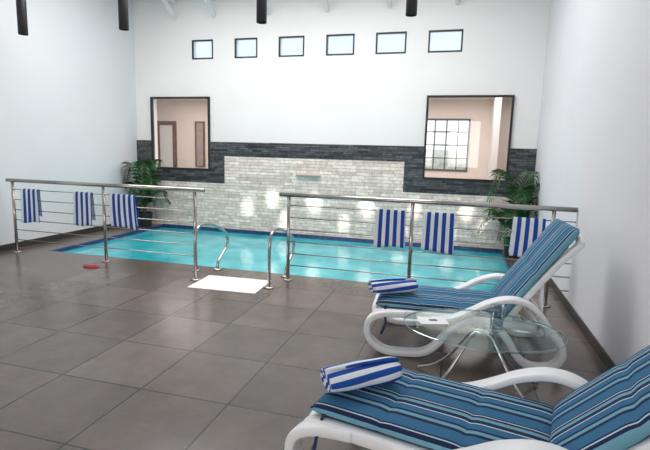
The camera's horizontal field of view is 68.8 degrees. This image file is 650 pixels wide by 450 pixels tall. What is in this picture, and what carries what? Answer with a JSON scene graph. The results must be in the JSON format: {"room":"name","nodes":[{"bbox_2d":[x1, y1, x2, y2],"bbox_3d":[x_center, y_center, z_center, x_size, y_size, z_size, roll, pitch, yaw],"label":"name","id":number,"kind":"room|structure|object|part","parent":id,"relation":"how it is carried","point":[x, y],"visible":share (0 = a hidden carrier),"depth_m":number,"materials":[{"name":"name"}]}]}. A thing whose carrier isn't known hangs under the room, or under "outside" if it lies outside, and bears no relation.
{"room":"indoor swimming pool","nodes":[
{"label":"indoor swimming pool","id":0,"kind":"room"},
{"bbox_2d":[0,0,137,244],"bbox_3d":[-5.165,-1.981,4.066,0.150,5.800,10.700,4,9,15],"label":"wall","id":1,"kind":"structure","parent":0,"point":[68,109],"depth_m":7.54,"materials":[{"name":"paint"}]},
{"bbox_2d":[0,224,116,251],"bbox_3d":[-5.159,0.652,4.436,0.015,0.085,10.670,4,9,15],"label":"baseboard","id":2,"kind":"structure","parent":1,"relation":"attached to","point":[5,247],"depth_m":7.46,"materials":[{"name":"grey tile"}]},
{"bbox_2d":[138,211,152,226],"bbox_3d":[-3.433,-0.110,9.047,0.310,0.270,0.310,4,9,15],"label":"pot","id":3,"kind":"object","parent":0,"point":[142,214],"depth_m":8.95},
{"bbox_2d":[0,223,607,449],"bbox_3d":[-1.682,0.991,3.512,7.240,0.120,10.700,4,9,15],"label":"floor","id":4,"kind":"structure","parent":0,"point":[119,354],"depth_m":3.56,"materials":[{"name":"grey tile"}]},
{"bbox_2d":[82,264,98,267],"bbox_3d":[-2.919,0.511,5.926,0.230,0.026,0.126,4,9,15],"label":"drain cover","id":5,"kind":"object","parent":4,"relation":"on","point":[86,265],"visible":1,"depth_m":5.89,"materials":[{"name":"red plastic"}]},
{"bbox_2d":[5,178,204,270],"bbox_3d":[-2.916,-0.034,6.180,3.020,1.025,0.110,4,9,15],"label":"railing","id":6,"kind":"object","parent":4,"relation":"on","point":[102,185],"visible":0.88,"depth_m":6.13,"materials":[{"name":"metal"}]},
{"bbox_3d":[-4.283,-0.106,6.559,0.110,0.980,0.110,4,9,15],"label":"post","id":7,"kind":"part","parent":6,"relation":"part of","materials":[{"name":"metal"}]},
{"bbox_2d":[21,188,41,222],"bbox_3d":[-3.989,-0.257,6.453,0.296,0.469,0.076,4,9,15],"label":"towel","id":8,"kind":"object","parent":6,"relation":"hanging from","point":[30,205],"visible":1,"depth_m":6.43,"materials":[{"name":"blue fabric"}]},
{"bbox_2d":[73,191,95,225],"bbox_3d":[-3.162,-0.210,6.225,0.296,0.449,0.076,4,9,15],"label":"towel","id":9,"kind":"object","parent":6,"relation":"hanging from","point":[83,211],"visible":1,"depth_m":6.20,"materials":[{"name":"blue fabric"}]},
{"bbox_3d":[-2.929,-0.260,6.151,2.800,0.011,0.012,4,9,15],"label":"rail rod","id":10,"kind":"part","parent":6,"relation":"part of","materials":[{"name":"metal"}]},
{"bbox_3d":[-2.925,-0.399,6.129,2.800,0.011,0.012,4,9,15],"label":"rail rod","id":11,"kind":"part","parent":6,"relation":"part of","materials":[{"name":"metal"}]},
{"bbox_3d":[-2.933,-0.122,6.172,2.800,0.011,0.012,4,9,15],"label":"rail rod","id":12,"kind":"part","parent":6,"relation":"part of","materials":[{"name":"metal"}]},
{"bbox_3d":[-2.940,0.154,6.215,2.800,0.011,0.012,4,9,15],"label":"rail rod","id":13,"kind":"part","parent":6,"relation":"part of","materials":[{"name":"metal"}]},
{"bbox_3d":[-2.936,0.016,6.194,2.800,0.011,0.012,4,9,15],"label":"rail rod","id":14,"kind":"part","parent":6,"relation":"part of","materials":[{"name":"metal"}]},
{"bbox_3d":[-2.903,-0.516,6.106,3.020,0.050,0.050,4,9,15],"label":"handrail","id":15,"kind":"part","parent":6,"relation":"part of","materials":[{"name":"metal"}]},
{"bbox_3d":[-2.944,0.293,6.236,2.800,0.011,0.012,4,9,15],"label":"rail rod","id":16,"kind":"part","parent":6,"relation":"part of","materials":[{"name":"metal"}]},
{"bbox_3d":[-2.859,-0.008,6.168,0.110,0.980,0.110,4,9,15],"label":"post","id":17,"kind":"part","parent":6,"relation":"part of","materials":[{"name":"metal"}]},
{"bbox_2d":[110,194,139,230],"bbox_3d":[-2.554,-0.163,6.058,0.406,0.459,0.075,4,9,15],"label":"towel","id":18,"kind":"object","parent":6,"relation":"hanging from","point":[123,212],"visible":1,"depth_m":6.03,"materials":[{"name":"blue fabric"}]},
{"bbox_3d":[-1.589,0.080,5.819,0.110,0.980,0.110,4,9,15],"label":"post","id":19,"kind":"part","parent":6,"relation":"part of","materials":[{"name":"metal"}]},
{"bbox_2d":[120,159,171,226],"bbox_3d":[-3.408,-0.604,8.936,0.821,1.282,0.758,4,9,15],"label":"potted palm","id":20,"kind":"object","parent":4,"relation":"on","point":[151,164],"visible":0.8,"depth_m":8.88,"materials":[{"name":"plant"}]},
{"bbox_3d":[-3.429,-0.698,8.949,0.761,1.049,0.720,4,9,15],"label":"stem","id":21,"kind":"part","parent":20,"relation":"part of","materials":[{"name":"green plant"}]},
{"bbox_2d":[190,222,228,280],"bbox_3d":[-1.382,0.264,5.786,0.120,0.642,0.877,4,9,15],"label":"grab rail","id":22,"kind":"object","parent":4,"relation":"on","point":[217,268],"visible":1,"depth_m":5.51,"materials":[{"name":"metal"}]},
{"bbox_2d":[187,275,266,293],"bbox_3d":[-1.058,0.661,5.323,0.780,0.010,0.530,3,9,12],"label":"bath mat","id":23,"kind":"object","parent":4,"relation":"on","point":[211,282],"visible":1,"depth_m":5.28,"materials":[{"name":"white fabric"}]},
{"bbox_2d":[264,228,294,288],"bbox_3d":[-0.506,0.324,5.546,0.120,0.642,0.877,4,9,15],"label":"grab rail","id":24,"kind":"object","parent":4,"relation":"on","point":[268,286],"visible":0.79,"depth_m":5.21,"materials":[{"name":"metal"}]},
{"bbox_2d":[50,224,509,290],"bbox_3d":[-0.548,1.022,7.329,6.310,1.310,2.735,4,9,15],"label":"swimming pool","id":25,"kind":"object","parent":4,"relation":"in","point":[247,250],"visible":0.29,"depth_m":7.17,"materials":[{"name":"blue liquid"}]},
{"bbox_2d":[279,192,577,307],"bbox_3d":[0.960,0.233,5.117,3.095,1.025,0.110,4,9,15],"label":"railing","id":26,"kind":"object","parent":4,"relation":"on","point":[412,202],"visible":0.71,"depth_m":5.09,"materials":[{"name":"metal"}]},
{"bbox_3d":[-0.424,0.160,5.500,0.110,0.980,0.110,4,9,15],"label":"post","id":27,"kind":"part","parent":26,"relation":"part of","materials":[{"name":"metal"}]},
{"bbox_2d":[373,209,405,247],"bbox_3d":[0.707,0.043,5.160,0.337,0.419,0.075,4,9,15],"label":"towel","id":28,"kind":"object","parent":26,"relation":"hanging from","point":[390,228],"visible":1,"depth_m":5.13,"materials":[{"name":"fabric"}]},
{"bbox_3d":[1.015,0.150,5.089,2.985,0.011,0.012,4,9,15],"label":"rail rod","id":29,"kind":"part","parent":26,"relation":"part of","materials":[{"name":"metal"}]},
{"bbox_3d":[1.018,0.012,5.067,2.985,0.011,0.012,4,9,15],"label":"rail rod","id":30,"kind":"part","parent":26,"relation":"part of","materials":[{"name":"metal"}]},
{"bbox_3d":[0.923,0.253,5.130,0.110,0.980,0.110,4,9,15],"label":"post","id":31,"kind":"part","parent":26,"relation":"part of","materials":[{"name":"metal"}]},
{"bbox_3d":[0.972,-0.249,5.042,3.095,0.050,0.050,4,9,15],"label":"handrail","id":32,"kind":"part","parent":26,"relation":"part of","materials":[{"name":"metal"}]},
{"bbox_3d":[1.004,0.565,5.153,2.985,0.011,0.012,4,9,15],"label":"rail rod","id":33,"kind":"part","parent":26,"relation":"part of","materials":[{"name":"metal"}]},
{"bbox_3d":[1.008,0.427,5.132,2.985,0.011,0.012,4,9,15],"label":"rail rod","id":34,"kind":"part","parent":26,"relation":"part of","materials":[{"name":"metal"}]},
{"bbox_3d":[1.011,0.288,5.110,2.985,0.011,0.012,4,9,15],"label":"rail rod","id":35,"kind":"part","parent":26,"relation":"part of","materials":[{"name":"metal"}]},
{"bbox_3d":[1.022,-0.126,5.046,2.985,0.011,0.012,4,9,15],"label":"rail rod","id":36,"kind":"part","parent":26,"relation":"part of","materials":[{"name":"metal"}]},
{"bbox_2d":[421,212,454,253],"bbox_3d":[1.197,0.081,5.027,0.337,0.429,0.076,4,9,15],"label":"towel","id":37,"kind":"object","parent":26,"relation":"hanging from","point":[438,228],"visible":1,"depth_m":5.00,"materials":[{"name":"fabric"}]},
{"bbox_2d":[509,217,545,256],"bbox_3d":[2.038,0.129,4.794,0.318,0.407,0.076,4,9,15],"label":"towel","id":38,"kind":"object","parent":26,"relation":"hanging from","point":[525,231],"visible":0.8,"depth_m":4.77,"materials":[{"name":"fabric"}]},
{"bbox_3d":[2.251,0.344,4.766,0.110,0.980,0.110,4,9,15],"label":"post","id":39,"kind":"part","parent":26,"relation":"part of","materials":[{"name":"metal"}]},
{"bbox_2d":[284,345,649,449],"bbox_3d":[0.719,0.757,2.019,1.646,0.926,0.797,6,10,28],"label":"sun lounger","id":40,"kind":"object","parent":4,"relation":"on","point":[416,411],"visible":0.88,"depth_m":1.99,"materials":[{"name":"white plastic"}]},
{"bbox_3d":[0.202,1.041,1.983,0.810,0.351,0.142,6,10,28],"label":"leg","id":41,"kind":"part","parent":40,"relation":"part of","materials":[{"name":"white plastic"}]},
{"bbox_2d":[320,357,402,391],"bbox_3d":[0.175,0.703,2.248,0.384,0.122,0.154,-2,10,-22],"label":"rolled towel","id":42,"kind":"object","parent":40,"relation":"on","point":[359,374],"visible":1,"depth_m":2.20,"materials":[{"name":"fabric"}]},
{"bbox_3d":[0.549,0.904,2.132,1.196,0.090,0.641,6,10,28],"label":"seat","id":43,"kind":"part","parent":40,"relation":"part of","materials":[{"name":"white plastic"}]},
{"bbox_2d":[309,368,553,449],"bbox_3d":[0.502,0.834,2.148,0.995,0.070,0.580,6,10,28],"label":"seat cushion","id":44,"kind":"object","parent":40,"relation":"on","point":[416,411],"depth_m":2.06,"materials":[{"name":"fabric"}]},
{"bbox_3d":[0.640,0.865,1.707,0.839,0.239,0.132,6,10,28],"label":"armrest","id":45,"kind":"part","parent":40,"relation":"part of","materials":[{"name":"white plastic"}]},
{"bbox_3d":[0.946,0.786,2.271,0.839,0.239,0.132,6,10,28],"label":"armrest","id":46,"kind":"part","parent":40,"relation":"part of","materials":[{"name":"white plastic"}]},
{"bbox_2d":[549,345,649,449],"bbox_3d":[1.155,0.626,1.765,0.070,0.760,0.600,50,26,14],"label":"cushion","id":47,"kind":"object","parent":40,"relation":"on","point":[611,411],"depth_m":1.76,"materials":[{"name":"fabric"}]},
{"bbox_3d":[1.186,0.689,1.756,0.088,0.786,0.600,50,26,14],"label":"backrest","id":48,"kind":"part","parent":40,"relation":"part of","materials":[{"name":"white plastic"}]},
{"bbox_2d":[364,219,584,368],"bbox_3d":[1.119,0.455,3.727,1.530,1.022,0.796,3,9,12],"label":"sun lounger","id":49,"kind":"object","parent":4,"relation":"on","point":[461,306],"visible":0.92,"depth_m":3.49,"materials":[{"name":"white plastic"}]},
{"bbox_2d":[368,278,417,293],"bbox_3d":[0.541,0.480,3.765,0.384,0.115,0.145,0,9,-12],"label":"rolled towel","id":50,"kind":"object","parent":49,"relation":"on","point":[391,285],"visible":1,"depth_m":3.72,"materials":[{"name":"fabric"}]},
{"bbox_3d":[0.834,0.721,4.155,0.810,0.351,0.142,3,9,12],"label":"leg","id":51,"kind":"part","parent":49,"relation":"part of","materials":[{"name":"white plastic"}]},
{"bbox_3d":[0.697,0.810,3.556,0.810,0.351,0.142,3,9,12],"label":"leg","id":52,"kind":"part","parent":49,"relation":"part of","materials":[{"name":"white plastic"}]},
{"bbox_2d":[376,285,505,317],"bbox_3d":[0.907,0.589,3.797,0.940,0.070,0.580,3,9,12],"label":"seat cushion","id":53,"kind":"object","parent":49,"relation":"on","point":[427,299],"depth_m":3.63,"materials":[{"name":"fabric"}]},
{"bbox_3d":[0.987,0.659,3.789,1.196,0.090,0.641,3,9,12],"label":"seat","id":54,"kind":"part","parent":49,"relation":"part of","materials":[{"name":"white plastic"}]},
{"bbox_3d":[1.185,0.617,3.402,0.839,0.239,0.132,3,9,12],"label":"armrest","id":55,"kind":"part","parent":49,"relation":"part of","materials":[{"name":"white plastic"}]},
{"bbox_3d":[1.328,0.525,4.027,0.839,0.239,0.132,3,9,12],"label":"armrest","id":56,"kind":"part","parent":49,"relation":"part of","materials":[{"name":"white plastic"}]},
{"bbox_3d":[1.554,0.733,4.012,0.568,0.405,0.114,3,9,9],"label":"leg","id":57,"kind":"part","parent":49,"relation":"part of","materials":[{"name":"white plastic"}]},
{"bbox_3d":[1.409,0.828,3.376,0.568,0.405,0.114,4,9,16],"label":"leg","id":58,"kind":"part","parent":49,"relation":"part of","materials":[{"name":"white plastic"}]},
{"bbox_2d":[491,219,579,316],"bbox_3d":[1.564,0.302,3.604,0.070,0.800,0.600,38,14,5],"label":"cushion","id":59,"kind":"object","parent":49,"relation":"on","point":[550,248],"depth_m":3.42,"materials":[{"name":"fabric"}]},
{"bbox_3d":[1.608,0.358,3.603,0.088,0.826,0.600,38,14,5],"label":"backrest","id":60,"kind":"part","parent":49,"relation":"part of","materials":[{"name":"white plastic"}]},
{"bbox_2d":[416,311,553,397],"bbox_3d":[0.964,0.855,2.970,0.960,0.447,0.690,4,9,15],"label":"side table","id":61,"kind":"object","parent":4,"relation":"on","point":[477,330],"visible":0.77,"depth_m":2.92,"materials":[{"name":"silver metal"}]},
{"bbox_2d":[417,317,448,324],"bbox_3d":[0.687,0.610,3.034,0.180,0.002,0.130,1,9,-2],"label":"paper card","id":62,"kind":"object","parent":61,"relation":"on","point":[423,320],"visible":1,"depth_m":3.03,"materials":[{"name":"grey"}]},
{"bbox_3d":[0.804,0.828,3.166,0.027,0.432,0.456,-6,11,-39],"label":"leg","id":63,"kind":"part","parent":61,"relation":"part of","materials":[{"name":"silver metal"}]},
{"bbox_3d":[0.724,0.869,2.886,0.456,0.432,0.027,-2,9,-19],"label":"leg","id":64,"kind":"part","parent":61,"relation":"part of","materials":[{"name":"silver metal"}]},
{"bbox_3d":[0.969,0.656,2.939,0.110,0.012,0.110,4,9,15],"label":"hub plate","id":65,"kind":"part","parent":61,"relation":"part of","materials":[{"name":"silver metal"}]},
{"bbox_3d":[1.124,0.897,2.777,0.027,0.432,0.456,-6,11,-39],"label":"leg","id":66,"kind":"part","parent":61,"relation":"part of","materials":[{"name":"silver metal"}]},
{"bbox_3d":[1.203,0.855,3.056,0.456,0.432,0.027,-2,9,-19],"label":"leg","id":67,"kind":"part","parent":61,"relation":"part of","materials":[{"name":"silver metal"}]},
{"bbox_2d":[477,169,539,257],"bbox_3d":[2.736,-0.188,7.199,0.823,1.314,0.854,4,9,15],"label":"potted palm","id":68,"kind":"object","parent":4,"relation":"on","point":[527,192],"visible":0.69,"depth_m":7.03,"materials":[{"name":"plant"}]},
{"bbox_3d":[2.770,-0.287,7.203,0.772,1.052,0.799,4,9,15],"label":"stem","id":69,"kind":"part","parent":68,"relation":"part of","materials":[{"name":"green plant"}]},
{"bbox_2d":[504,237,518,257],"bbox_3d":[2.861,0.341,7.216,0.310,0.270,0.310,4,9,15],"label":"pot","id":70,"kind":"object","parent":68,"relation":"on","point":[506,248],"depth_m":7.16,"materials":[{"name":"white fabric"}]},
{"bbox_2d":[157,99,511,179],"bbox_3d":[-0.234,-1.732,11.966,14.000,2.750,0.150,4,9,15],"label":"wall","id":71,"kind":"structure","parent":0,"point":[185,113],"depth_m":10.91,"materials":[{"name":"paint"}]},
{"bbox_2d":[157,121,176,166],"bbox_3d":[-4.343,-1.727,13.031,0.630,2.200,0.050,4,9,15],"label":"door","id":72,"kind":"structure","parent":71,"relation":"in","point":[166,130],"depth_m":12.94,"materials":[{"name":"brown wood"}]},
{"bbox_2d":[195,121,204,166],"bbox_3d":[-3.335,-2.152,12.679,0.280,1.200,0.045,4,9,15],"label":"window","id":73,"kind":"structure","parent":71,"relation":"in","point":[199,125],"depth_m":12.67,"materials":[{"name":"brown wood"}]},
{"bbox_2d":[425,118,470,171],"bbox_3d":[2.800,-1.852,11.006,1.030,1.200,0.040,4,9,15],"label":"window","id":74,"kind":"structure","parent":71,"relation":"in","point":[429,119],"depth_m":10.96,"materials":[{"name":"metal"}]},
{"bbox_2d":[157,97,511,99],"bbox_3d":[-0.656,-2.902,10.134,14.000,0.100,3.240,4,9,15],"label":"ceiling","id":75,"kind":"structure","parent":0,"point":[502,97],"depth_m":10.70,"materials":[{"name":"white paint"}]},
{"bbox_2d":[133,0,550,166],"bbox_3d":[-1.123,-2.407,8.555,14.000,5.320,0.160,4,9,15],"label":"wall","id":76,"kind":"structure","parent":0,"point":[365,97],"depth_m":8.08,"materials":[{"name":"white paint"}]},
{"bbox_2d":[162,0,176,19],"bbox_3d":[-4.178,-3.691,3.540,0.070,1.369,10.687,4,9,15],"label":"trim","id":77,"kind":"structure","parent":76,"relation":"attached to","point":[168,7],"depth_m":8.54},
{"bbox_2d":[150,97,210,170],"bbox_3d":[-2.743,-1.736,9.015,1.250,1.350,0.060,4,9,15],"label":"window","id":78,"kind":"structure","parent":76,"relation":"in","point":[151,98],"depth_m":9.00,"materials":[{"name":"black metal"}]},
{"bbox_2d":[192,39,212,59],"bbox_3d":[-2.233,-3.205,8.685,0.430,0.340,0.040,4,9,15],"label":"window","id":79,"kind":"structure","parent":76,"relation":"in","point":[193,41],"depth_m":8.68,"materials":[{"name":"metal"}]},
{"bbox_2d":[204,0,215,17],"bbox_3d":[-3.408,-3.638,3.329,0.070,1.369,10.687,4,9,15],"label":"trim","id":80,"kind":"structure","parent":76,"relation":"attached to","point":[207,2],"depth_m":8.34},
{"bbox_2d":[235,37,256,57],"bbox_3d":[-1.401,-3.148,8.457,0.440,0.340,0.040,4,9,15],"label":"window","id":81,"kind":"structure","parent":76,"relation":"in","point":[236,39],"depth_m":8.44,"materials":[{"name":"metal"}]},
{"bbox_2d":[278,36,303,56],"bbox_3d":[-0.578,-3.091,8.231,0.470,0.340,0.040,4,9,15],"label":"window","id":82,"kind":"structure","parent":76,"relation":"in","point":[280,37],"depth_m":8.23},
{"bbox_2d":[296,173,321,177],"bbox_3d":[-0.297,-0.872,8.393,0.480,0.060,0.070,4,9,15],"label":"spout","id":83,"kind":"object","parent":76,"relation":"attached to","point":[297,174],"visible":1,"depth_m":8.39,"materials":[{"name":"metal"}]},
{"bbox_3d":[-0.297,-0.874,8.393,0.440,0.020,0.070,4,9,15],"label":"blade","id":84,"kind":"part","parent":83,"relation":"part of","materials":[{"name":"stone"}]},
{"bbox_2d":[323,0,328,10],"bbox_3d":[-1.387,-3.498,2.774,0.070,1.369,10.687,4,9,15],"label":"trim","id":85,"kind":"structure","parent":76,"relation":"attached to","point":[325,2],"depth_m":7.83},
{"bbox_2d":[140,156,531,249],"bbox_3d":[-0.216,-0.491,8.479,7.240,1.365,0.030,4,9,15],"label":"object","id":86,"kind":"structure","parent":76,"relation":"attached to","point":[249,198],"depth_m":8.48,"materials":[{"name":"stone"}]},
{"bbox_2d":[136,140,536,197],"bbox_3d":[-0.202,-1.044,8.391,7.240,0.765,0.035,4,9,15],"label":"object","id":87,"kind":"structure","parent":76,"relation":"attached to","point":[520,160],"depth_m":8.12,"materials":[{"name":"stone"}]},
{"bbox_2d":[326,33,354,55],"bbox_3d":[0.259,-3.033,8.001,0.490,0.340,0.040,4,9,15],"label":"window","id":88,"kind":"structure","parent":76,"relation":"in","point":[353,34],"depth_m":7.98,"materials":[{"name":"black metal"}]},
{"bbox_2d":[387,0,391,7],"bbox_3d":[-0.377,-3.429,2.497,0.070,1.369,10.687,4,9,15],"label":"trim","id":89,"kind":"structure","parent":76,"relation":"attached to","point":[389,2],"depth_m":7.60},
{"bbox_2d":[375,31,406,53],"bbox_3d":[1.082,-2.977,7.775,0.500,0.340,0.040,4,9,15],"label":"window","id":90,"kind":"structure","parent":76,"relation":"in","point":[402,32],"depth_m":7.76,"materials":[{"name":"black metal"}]},
{"bbox_2d":[428,29,463,52],"bbox_3d":[1.914,-2.919,7.547,0.530,0.340,0.040,4,9,15],"label":"window","id":91,"kind":"structure","parent":76,"relation":"in","point":[451,30],"depth_m":7.52,"materials":[{"name":"black metal"}]},
{"bbox_2d":[422,95,514,181],"bbox_3d":[2.280,-1.390,7.636,1.330,1.350,0.060,4,9,15],"label":"window","id":92,"kind":"structure","parent":76,"relation":"in","point":[428,96],"depth_m":7.60,"materials":[{"name":"black metal"}]},
{"bbox_2d":[487,97,501,179],"bbox_3d":[3.651,-1.381,10.361,0.130,2.750,0.900,4,9,15],"label":"wall","id":93,"kind":"structure","parent":0,"point":[497,102],"depth_m":9.89,"materials":[{"name":"white paint"}]},
{"bbox_2d":[531,0,649,364],"bbox_3d":[1.946,-1.490,2.114,0.150,5.800,10.700,4,9,15],"label":"wall","id":94,"kind":"structure","parent":0,"point":[593,155],"depth_m":3.92,"materials":[{"name":"grey paint"}]},
{"bbox_2d":[549,278,615,369],"bbox_3d":[1.793,1.131,2.528,0.015,0.085,10.670,4,9,15],"label":"baseboard","id":95,"kind":"structure","parent":94,"relation":"attached to","point":[607,361],"depth_m":4.06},
{"bbox_3d":[-1.554,-3.810,2.769,7.240,1.040,10.700,4,9,15],"label":"ceiling","id":96,"kind":"structure","parent":0,"visible":0},
{"bbox_2d":[16,0,27,35],"bbox_3d":[-3.852,-3.263,5.971,0.114,1.658,0.114,4,9,15],"label":"pendant lamp","id":97,"kind":"object","parent":96,"relation":"hanging from","point":[21,7],"visible":1,"depth_m":6.03,"materials":[{"name":"black metal"}]},
{"bbox_2d":[118,0,128,30],"bbox_3d":[-2.389,-3.162,5.570,0.114,1.658,0.114,4,9,15],"label":"pendant lamp","id":98,"kind":"object","parent":96,"relation":"hanging from","point":[123,16],"visible":1,"depth_m":5.63,"materials":[{"name":"black metal"}]},
{"bbox_2d":[256,0,266,23],"bbox_3d":[-0.677,-3.043,5.100,0.114,1.658,0.114,4,9,15],"label":"pendant lamp","id":99,"kind":"object","parent":96,"relation":"hanging from","point":[261,5],"visible":1,"depth_m":5.17,"materials":[{"name":"black metal"}]},
{"bbox_2d":[406,0,417,16],"bbox_3d":[0.892,-2.935,4.670,0.114,1.658,0.114,4,9,15],"label":"pendant lamp","id":100,"kind":"object","parent":96,"relation":"hanging from","point":[411,5],"visible":1,"depth_m":4.74,"materials":[{"name":"black metal"}]},
{"label":"outside","id":101,"kind":"structure","parent":0,"visible":0},
{"bbox_3d":[1.364,-0.693,16.154,22.000,0.100,8.300,4,9,15],"label":"ground","id":102,"kind":"structure","parent":101,"visible":0},
{"bbox_2d":[425,149,465,169],"bbox_3d":[4.083,-1.216,14.204,12.257,2.060,0.692,4,9,15],"label":"hedge","id":103,"kind":"object","parent":102,"relation":"on","point":[438,163],"visible":0.04,"depth_m":14.05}
]}

